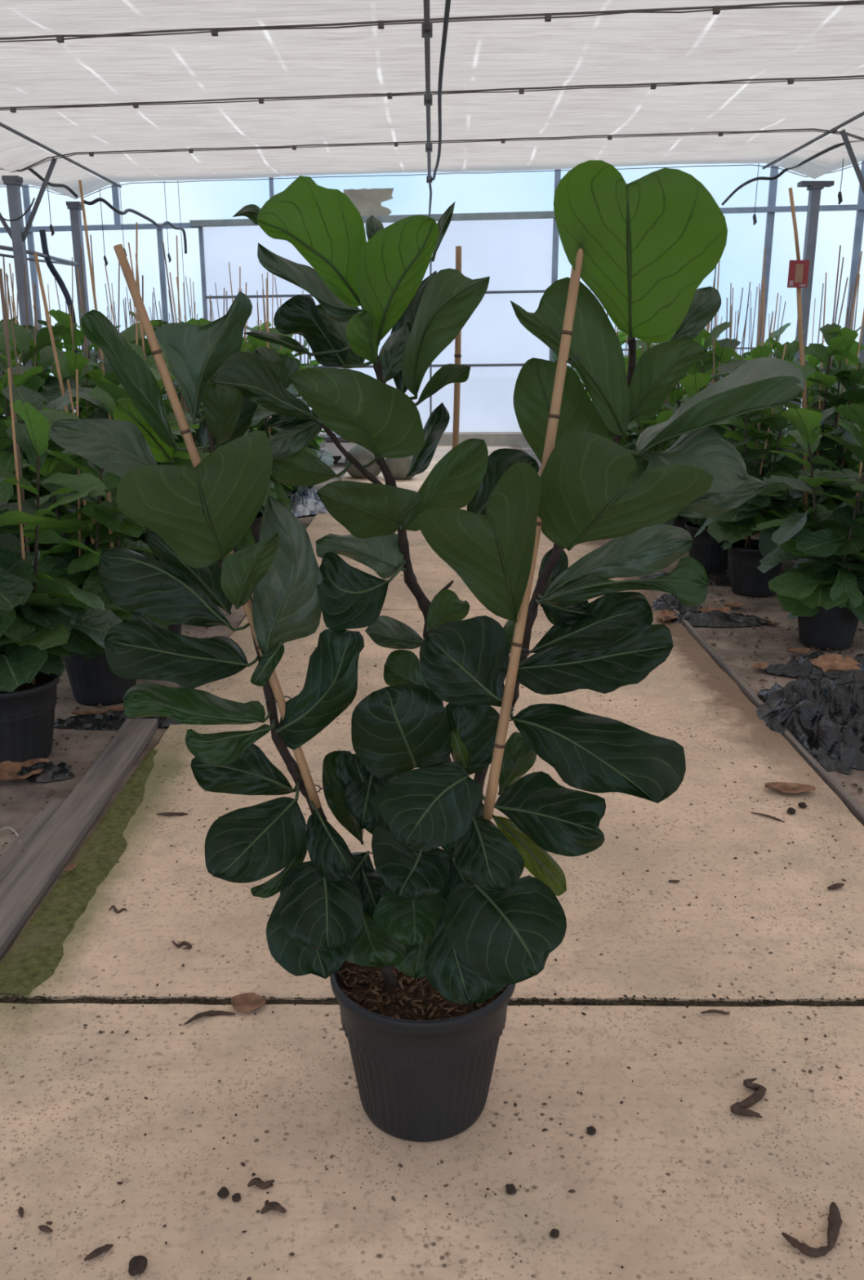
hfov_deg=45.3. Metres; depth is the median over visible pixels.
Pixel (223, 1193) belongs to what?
clod
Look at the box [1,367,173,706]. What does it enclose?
fiddle leaf fig
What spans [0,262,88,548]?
fiddle leaf fig
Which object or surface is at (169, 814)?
twig
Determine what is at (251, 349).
fiddle leaf fig
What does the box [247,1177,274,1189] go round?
twig
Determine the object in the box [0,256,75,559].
fiddle leaf fig
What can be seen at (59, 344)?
fiddle leaf fig
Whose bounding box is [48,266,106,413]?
fiddle leaf fig
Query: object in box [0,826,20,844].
thread
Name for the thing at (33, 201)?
loose cable
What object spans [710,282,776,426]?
fiddle leaf fig
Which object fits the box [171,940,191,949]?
twig
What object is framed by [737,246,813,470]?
fiddle leaf fig
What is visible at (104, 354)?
fiddle leaf fig
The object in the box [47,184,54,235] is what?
hanging wire
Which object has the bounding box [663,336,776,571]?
fiddle leaf fig
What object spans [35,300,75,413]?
fiddle leaf fig
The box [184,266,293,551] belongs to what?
fiddle leaf fig
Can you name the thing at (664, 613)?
dry leaf
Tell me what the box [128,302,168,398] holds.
fiddle leaf fig
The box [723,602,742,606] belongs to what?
dry leaf
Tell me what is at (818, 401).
fiddle leaf fig
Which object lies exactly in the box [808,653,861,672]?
dry leaf
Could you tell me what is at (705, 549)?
pot
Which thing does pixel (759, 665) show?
dry leaf
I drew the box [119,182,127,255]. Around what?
hanging wire
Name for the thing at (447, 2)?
power cable
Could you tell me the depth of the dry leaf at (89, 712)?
4.37 m
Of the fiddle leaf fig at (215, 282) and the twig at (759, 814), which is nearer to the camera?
the twig at (759, 814)
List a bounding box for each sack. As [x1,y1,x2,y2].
[344,444,381,478]
[385,454,414,479]
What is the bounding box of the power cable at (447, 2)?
[428,0,450,217]
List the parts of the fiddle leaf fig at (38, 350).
stem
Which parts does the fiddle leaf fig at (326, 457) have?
stem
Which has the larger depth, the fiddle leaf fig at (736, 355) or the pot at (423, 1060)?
the fiddle leaf fig at (736, 355)
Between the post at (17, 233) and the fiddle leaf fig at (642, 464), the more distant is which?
the post at (17, 233)
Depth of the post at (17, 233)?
10.61 m
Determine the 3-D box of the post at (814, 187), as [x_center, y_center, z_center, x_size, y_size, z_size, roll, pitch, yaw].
[4.250,-3.508,11.921,0.360,3.260,0.200,0,16,0]
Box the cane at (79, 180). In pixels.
[78,179,111,418]
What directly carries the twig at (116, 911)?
on the floor
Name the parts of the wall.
wall post, wall rail, wall post, wall post, wall post, wall post, wall post, wall rail, wall post, wall rail, wall post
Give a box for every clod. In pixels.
[128,1255,147,1275]
[217,1186,229,1198]
[231,1193,240,1202]
[505,1183,515,1195]
[549,1228,559,1238]
[586,1125,595,1135]
[786,807,795,814]
[797,802,806,808]
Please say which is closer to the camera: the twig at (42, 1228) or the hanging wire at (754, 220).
the twig at (42, 1228)
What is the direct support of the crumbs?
on the floor
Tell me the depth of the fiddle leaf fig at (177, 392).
10.32 m
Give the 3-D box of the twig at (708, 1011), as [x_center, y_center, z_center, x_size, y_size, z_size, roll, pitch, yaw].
[0.662,0.870,2.426,0.069,0.010,0.009,0,16,0]
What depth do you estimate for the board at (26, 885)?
3.31 m
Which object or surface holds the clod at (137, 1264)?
on the floor
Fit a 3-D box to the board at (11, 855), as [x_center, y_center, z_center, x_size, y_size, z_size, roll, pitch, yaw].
[-1.321,0.831,2.623,0.098,0.025,2.003,1,16,3]
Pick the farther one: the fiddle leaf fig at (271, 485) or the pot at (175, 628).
the fiddle leaf fig at (271, 485)
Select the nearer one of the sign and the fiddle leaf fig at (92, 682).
the fiddle leaf fig at (92, 682)
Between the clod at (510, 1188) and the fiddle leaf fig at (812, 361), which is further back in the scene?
the fiddle leaf fig at (812, 361)
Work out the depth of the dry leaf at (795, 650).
5.33 m
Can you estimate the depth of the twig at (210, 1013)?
2.41 m
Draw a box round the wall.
[0,160,863,447]
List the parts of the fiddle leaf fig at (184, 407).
stem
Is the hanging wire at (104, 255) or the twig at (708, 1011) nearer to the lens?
the twig at (708, 1011)
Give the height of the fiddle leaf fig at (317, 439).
2.171 m
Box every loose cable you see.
[0,197,35,221]
[28,168,78,197]
[83,197,186,253]
[720,141,851,204]
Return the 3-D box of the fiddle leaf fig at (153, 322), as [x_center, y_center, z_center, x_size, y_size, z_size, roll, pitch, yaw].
[-2.351,-1.847,8.200,0.808,2.142,0.728,10,18,31]
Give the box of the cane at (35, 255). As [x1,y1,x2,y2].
[33,253,94,544]
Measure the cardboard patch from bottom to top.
0.402 m
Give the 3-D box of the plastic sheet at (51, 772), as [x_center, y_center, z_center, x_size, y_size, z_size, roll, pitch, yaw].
[-1.425,0.471,3.820,0.231,0.046,0.160,0,16,0]
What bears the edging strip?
on the floor
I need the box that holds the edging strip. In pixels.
[670,605,863,826]
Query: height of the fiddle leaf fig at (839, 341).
2.165 m
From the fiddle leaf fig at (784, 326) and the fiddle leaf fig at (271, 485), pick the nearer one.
the fiddle leaf fig at (271, 485)
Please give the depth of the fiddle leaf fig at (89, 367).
9.00 m
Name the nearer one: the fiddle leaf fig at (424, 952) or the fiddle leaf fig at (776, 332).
the fiddle leaf fig at (424, 952)
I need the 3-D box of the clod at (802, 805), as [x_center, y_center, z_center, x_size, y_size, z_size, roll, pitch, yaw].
[1.258,0.560,3.519,0.025,0.022,0.026,-8,18,-27]
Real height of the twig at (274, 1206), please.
0.015 m
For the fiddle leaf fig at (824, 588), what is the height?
1.344 m
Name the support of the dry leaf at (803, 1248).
on the floor
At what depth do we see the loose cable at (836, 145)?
11.60 m
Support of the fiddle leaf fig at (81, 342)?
on the floor
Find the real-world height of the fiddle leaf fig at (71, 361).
2.249 m
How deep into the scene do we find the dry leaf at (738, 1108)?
2.13 m
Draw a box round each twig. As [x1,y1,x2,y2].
[17,1206,23,1217]
[38,1225,53,1232]
[84,1244,113,1261]
[108,905,127,913]
[155,812,187,816]
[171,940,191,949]
[183,1010,235,1025]
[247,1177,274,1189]
[260,1201,285,1214]
[667,880,679,882]
[700,1009,729,1014]
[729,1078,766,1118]
[750,812,784,822]
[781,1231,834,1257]
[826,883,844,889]
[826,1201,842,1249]
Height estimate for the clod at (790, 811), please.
0.024 m
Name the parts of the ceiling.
rail, rail, rail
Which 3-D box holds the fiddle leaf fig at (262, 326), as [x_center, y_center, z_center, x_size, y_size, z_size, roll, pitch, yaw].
[-2.302,-3.541,14.463,0.746,2.014,0.700,12,20,37]
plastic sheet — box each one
[17,761,75,782]
[53,710,182,729]
[637,568,730,586]
[650,593,702,613]
[664,609,777,627]
[755,675,863,773]
[763,650,863,686]
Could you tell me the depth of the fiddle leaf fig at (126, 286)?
11.97 m
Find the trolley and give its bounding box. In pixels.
[322,433,355,464]
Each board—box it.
[0,718,158,961]
[0,799,65,884]
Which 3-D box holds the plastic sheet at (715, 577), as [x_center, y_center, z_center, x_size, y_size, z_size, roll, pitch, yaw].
[1.851,-0.446,7.051,0.938,0.052,0.468,0,16,0]
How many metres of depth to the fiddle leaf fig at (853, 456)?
6.47 m
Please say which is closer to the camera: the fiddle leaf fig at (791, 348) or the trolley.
the fiddle leaf fig at (791, 348)
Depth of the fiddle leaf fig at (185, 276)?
11.11 m
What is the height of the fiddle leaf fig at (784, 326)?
2.243 m
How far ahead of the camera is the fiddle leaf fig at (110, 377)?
5.03 m
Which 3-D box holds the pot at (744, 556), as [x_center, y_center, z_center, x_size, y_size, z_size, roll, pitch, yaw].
[2.060,-0.456,6.624,0.372,0.317,0.372,0,16,0]
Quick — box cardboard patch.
[343,187,393,215]
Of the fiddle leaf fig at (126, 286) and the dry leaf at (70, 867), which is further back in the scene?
the fiddle leaf fig at (126, 286)
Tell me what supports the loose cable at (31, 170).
hanging from the post at (17, 233)
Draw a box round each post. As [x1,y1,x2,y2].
[0,157,57,366]
[66,200,90,357]
[786,180,834,459]
[840,128,863,363]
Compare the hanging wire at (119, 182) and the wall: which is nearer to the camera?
the hanging wire at (119, 182)
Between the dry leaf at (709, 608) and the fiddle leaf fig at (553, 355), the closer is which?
the dry leaf at (709, 608)
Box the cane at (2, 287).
[0,268,30,553]
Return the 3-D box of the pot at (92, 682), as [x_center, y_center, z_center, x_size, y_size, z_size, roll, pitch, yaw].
[-1.470,0.107,4.621,0.372,0.317,0.372,0,16,0]
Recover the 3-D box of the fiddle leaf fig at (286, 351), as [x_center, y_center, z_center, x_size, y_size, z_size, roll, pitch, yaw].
[-1.465,-2.292,9.968,0.735,2.042,0.794,0,16,0]
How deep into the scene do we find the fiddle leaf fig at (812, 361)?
9.54 m
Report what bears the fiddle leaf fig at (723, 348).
on the floor
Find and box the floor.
[0,431,863,1279]
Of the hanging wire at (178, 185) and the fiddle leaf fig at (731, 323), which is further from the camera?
the hanging wire at (178, 185)
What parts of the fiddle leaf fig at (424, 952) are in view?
stem, stem, stem, stem, stem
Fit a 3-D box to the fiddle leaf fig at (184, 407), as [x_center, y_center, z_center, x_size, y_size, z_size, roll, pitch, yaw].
[-1.607,-1.480,6.790,0.820,2.199,0.713,-2,16,-6]
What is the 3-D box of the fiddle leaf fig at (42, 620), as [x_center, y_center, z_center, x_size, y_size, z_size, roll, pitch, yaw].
[-1.578,-0.248,3.799,0.872,1.447,0.766,0,16,0]
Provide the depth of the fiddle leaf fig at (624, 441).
10.35 m
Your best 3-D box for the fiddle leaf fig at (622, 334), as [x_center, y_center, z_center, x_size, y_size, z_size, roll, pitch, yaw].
[1.888,-2.682,11.121,0.686,2.169,0.668,5,17,18]
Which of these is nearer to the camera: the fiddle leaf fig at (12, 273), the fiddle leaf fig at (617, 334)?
the fiddle leaf fig at (12, 273)
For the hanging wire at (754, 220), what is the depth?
12.28 m
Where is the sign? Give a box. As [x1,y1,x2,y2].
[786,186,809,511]
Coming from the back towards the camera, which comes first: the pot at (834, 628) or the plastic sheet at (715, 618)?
the plastic sheet at (715, 618)
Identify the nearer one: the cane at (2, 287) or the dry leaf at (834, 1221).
the dry leaf at (834, 1221)
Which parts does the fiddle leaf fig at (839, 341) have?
stem, stem, stem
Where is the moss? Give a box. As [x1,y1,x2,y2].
[0,749,157,995]
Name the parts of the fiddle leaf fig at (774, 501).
stem, stem, stem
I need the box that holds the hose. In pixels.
[39,229,77,353]
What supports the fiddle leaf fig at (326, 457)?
on the floor
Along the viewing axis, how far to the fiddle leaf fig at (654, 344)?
11.87 m
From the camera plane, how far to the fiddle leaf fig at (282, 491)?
9.10 m
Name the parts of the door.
rail, rail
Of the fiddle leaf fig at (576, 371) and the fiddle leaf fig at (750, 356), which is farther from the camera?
the fiddle leaf fig at (576, 371)
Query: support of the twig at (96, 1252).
on the floor
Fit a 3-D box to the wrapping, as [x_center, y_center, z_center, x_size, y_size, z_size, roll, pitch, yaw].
[-1.220,-1.387,10.091,0.546,0.210,1.091,0,16,0]
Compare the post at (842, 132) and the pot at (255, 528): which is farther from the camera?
the post at (842, 132)
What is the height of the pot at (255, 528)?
0.317 m
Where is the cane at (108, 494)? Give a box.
[106,490,113,546]
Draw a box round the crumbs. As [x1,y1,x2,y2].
[0,522,863,1279]
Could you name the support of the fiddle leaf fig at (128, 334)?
on the floor
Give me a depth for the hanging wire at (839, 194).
10.65 m
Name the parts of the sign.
label panel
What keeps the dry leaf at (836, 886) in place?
on the floor
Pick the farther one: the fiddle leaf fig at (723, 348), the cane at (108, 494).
the fiddle leaf fig at (723, 348)
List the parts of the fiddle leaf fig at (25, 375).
stem, stem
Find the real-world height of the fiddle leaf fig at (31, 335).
1.938 m
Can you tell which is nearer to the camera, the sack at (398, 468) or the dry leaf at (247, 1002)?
the dry leaf at (247, 1002)
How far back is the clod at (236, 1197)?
1.89 m
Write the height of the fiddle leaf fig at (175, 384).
2.136 m
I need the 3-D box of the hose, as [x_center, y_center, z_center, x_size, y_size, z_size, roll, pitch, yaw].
[-4.132,-3.603,11.561,0.320,1.797,0.190,-9,18,-29]
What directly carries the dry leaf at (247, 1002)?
on the floor
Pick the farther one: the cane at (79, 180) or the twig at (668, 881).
the cane at (79, 180)
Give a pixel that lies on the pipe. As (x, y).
(59, 260)
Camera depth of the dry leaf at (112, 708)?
4.47 m
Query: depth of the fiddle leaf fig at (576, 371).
12.53 m
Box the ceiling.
[0,0,863,199]
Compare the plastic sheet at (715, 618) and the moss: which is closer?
the moss
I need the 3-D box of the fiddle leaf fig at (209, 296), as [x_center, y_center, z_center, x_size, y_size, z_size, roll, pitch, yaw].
[-2.488,-3.112,12.733,0.736,2.125,0.778,0,16,0]
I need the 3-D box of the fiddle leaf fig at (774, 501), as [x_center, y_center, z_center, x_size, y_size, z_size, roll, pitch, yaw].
[2.048,-1.052,6.484,0.809,1.540,0.692,-6,17,-20]
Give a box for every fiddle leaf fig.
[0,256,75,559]
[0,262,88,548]
[0,272,13,414]
[0,275,62,513]
[0,293,44,497]
[0,368,123,762]
[0,418,26,553]
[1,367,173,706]
[22,281,63,404]
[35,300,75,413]
[42,257,93,473]
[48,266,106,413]
[49,160,804,1142]
[53,235,121,547]
[62,303,98,364]
[63,222,199,634]
[86,263,182,464]
[86,283,115,371]
[97,242,209,535]
[101,301,121,369]
[123,292,169,404]
[125,286,155,325]
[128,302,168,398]
[149,289,179,399]
[152,276,202,429]
[160,235,248,562]
[163,281,197,399]
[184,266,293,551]
[185,275,210,320]
[198,287,274,490]
[208,296,257,429]
[214,282,251,431]
[228,262,306,510]
[245,273,297,431]
[248,288,319,501]
[252,314,271,428]
[274,276,333,488]
[288,289,325,448]
[549,351,575,369]
[574,289,603,404]
[581,312,627,426]
[594,328,635,441]
[605,342,656,446]
[615,329,639,357]
[622,341,684,474]
[626,339,686,451]
[645,259,740,530]
[649,342,683,451]
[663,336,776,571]
[669,322,709,442]
[684,315,722,396]
[693,343,823,596]
[707,281,775,429]
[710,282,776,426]
[719,305,750,377]
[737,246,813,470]
[743,283,782,359]
[747,290,773,351]
[748,275,796,457]
[751,401,863,650]
[758,288,790,436]
[768,257,863,506]
[777,272,857,462]
[781,297,824,444]
[788,244,863,531]
[806,302,859,426]
[813,274,863,469]
[831,382,863,565]
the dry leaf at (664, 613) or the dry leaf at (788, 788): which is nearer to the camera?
the dry leaf at (788, 788)
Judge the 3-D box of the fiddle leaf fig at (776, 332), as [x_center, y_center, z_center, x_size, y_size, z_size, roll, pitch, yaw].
[3.716,-2.969,12.036,0.741,2.226,0.715,0,16,0]
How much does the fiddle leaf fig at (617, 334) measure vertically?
2.256 m
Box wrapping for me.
[288,487,328,516]
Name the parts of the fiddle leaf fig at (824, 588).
stem, stem, stem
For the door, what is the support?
in the wall
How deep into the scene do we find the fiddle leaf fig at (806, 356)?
12.66 m
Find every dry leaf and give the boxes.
[0,757,50,780]
[63,863,75,871]
[71,709,108,715]
[107,705,124,711]
[230,992,265,1012]
[655,608,677,622]
[697,606,731,612]
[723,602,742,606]
[752,662,768,669]
[760,617,775,624]
[764,782,815,793]
[786,648,810,653]
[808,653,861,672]
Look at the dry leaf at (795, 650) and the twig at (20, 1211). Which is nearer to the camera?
the twig at (20, 1211)
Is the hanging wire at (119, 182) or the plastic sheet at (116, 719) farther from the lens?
the hanging wire at (119, 182)
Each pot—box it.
[0,671,59,762]
[62,619,136,706]
[168,623,182,634]
[249,511,262,543]
[287,485,298,501]
[329,963,515,1142]
[671,515,689,530]
[684,520,728,571]
[727,538,782,596]
[797,591,863,650]
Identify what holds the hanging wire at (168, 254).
hanging from the ceiling
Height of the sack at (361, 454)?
0.420 m
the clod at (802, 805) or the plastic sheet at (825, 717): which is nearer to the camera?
the clod at (802, 805)
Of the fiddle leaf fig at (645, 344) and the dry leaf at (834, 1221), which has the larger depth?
the fiddle leaf fig at (645, 344)
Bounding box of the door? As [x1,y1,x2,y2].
[189,210,555,432]
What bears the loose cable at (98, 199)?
attached to the post at (74, 206)
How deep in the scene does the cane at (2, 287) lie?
5.01 m
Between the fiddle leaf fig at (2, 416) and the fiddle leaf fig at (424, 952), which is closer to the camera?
the fiddle leaf fig at (424, 952)
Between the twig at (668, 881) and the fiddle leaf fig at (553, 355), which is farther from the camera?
the fiddle leaf fig at (553, 355)
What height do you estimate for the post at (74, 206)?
3.260 m
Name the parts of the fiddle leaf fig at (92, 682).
stem, stem, stem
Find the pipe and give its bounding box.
[0,244,78,266]
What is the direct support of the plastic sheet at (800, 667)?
on the floor
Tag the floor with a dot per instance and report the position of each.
(724, 1209)
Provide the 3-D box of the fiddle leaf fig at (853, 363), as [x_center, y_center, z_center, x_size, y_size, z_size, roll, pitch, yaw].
[4.402,-2.817,11.379,0.653,2.289,0.682,7,17,24]
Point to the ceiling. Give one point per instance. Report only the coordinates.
(114, 91)
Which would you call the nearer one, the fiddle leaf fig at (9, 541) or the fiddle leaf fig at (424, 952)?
the fiddle leaf fig at (424, 952)
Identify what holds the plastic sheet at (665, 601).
on the floor
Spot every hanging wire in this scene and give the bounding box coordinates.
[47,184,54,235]
[99,188,107,265]
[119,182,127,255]
[164,180,171,262]
[177,185,186,315]
[752,163,759,225]
[837,158,843,204]
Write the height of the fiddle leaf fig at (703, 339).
2.229 m
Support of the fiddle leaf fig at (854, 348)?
on the floor
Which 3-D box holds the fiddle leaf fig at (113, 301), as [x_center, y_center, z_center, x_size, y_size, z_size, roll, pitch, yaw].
[-4.226,-3.404,13.799,0.638,2.110,0.738,9,18,28]
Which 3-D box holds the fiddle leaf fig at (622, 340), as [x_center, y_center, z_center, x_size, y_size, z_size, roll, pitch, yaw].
[2.879,-3.800,15.063,0.743,2.189,0.702,7,17,22]
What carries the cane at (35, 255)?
on the floor
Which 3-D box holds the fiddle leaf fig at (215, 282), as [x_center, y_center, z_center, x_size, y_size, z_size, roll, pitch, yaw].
[-2.306,-2.955,11.970,0.642,2.235,0.758,7,17,24]
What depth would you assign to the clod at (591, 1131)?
2.05 m
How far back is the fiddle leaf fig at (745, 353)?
12.56 m
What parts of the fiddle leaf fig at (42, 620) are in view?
stem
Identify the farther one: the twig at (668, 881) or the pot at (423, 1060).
the twig at (668, 881)
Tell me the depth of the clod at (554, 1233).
1.81 m
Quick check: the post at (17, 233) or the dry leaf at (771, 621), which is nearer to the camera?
the dry leaf at (771, 621)
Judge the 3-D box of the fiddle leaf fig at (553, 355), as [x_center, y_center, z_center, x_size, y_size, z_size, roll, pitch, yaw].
[1.855,-3.805,14.890,0.686,2.291,0.831,0,16,0]
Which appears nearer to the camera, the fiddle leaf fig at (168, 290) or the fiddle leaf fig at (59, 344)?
the fiddle leaf fig at (59, 344)
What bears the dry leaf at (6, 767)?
on the floor
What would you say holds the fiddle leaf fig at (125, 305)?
on the floor
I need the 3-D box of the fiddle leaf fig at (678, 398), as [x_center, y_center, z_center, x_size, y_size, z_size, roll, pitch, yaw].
[2.792,-2.584,11.015,0.794,2.038,0.720,0,16,0]
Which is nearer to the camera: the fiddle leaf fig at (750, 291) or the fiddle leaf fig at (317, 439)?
the fiddle leaf fig at (317, 439)

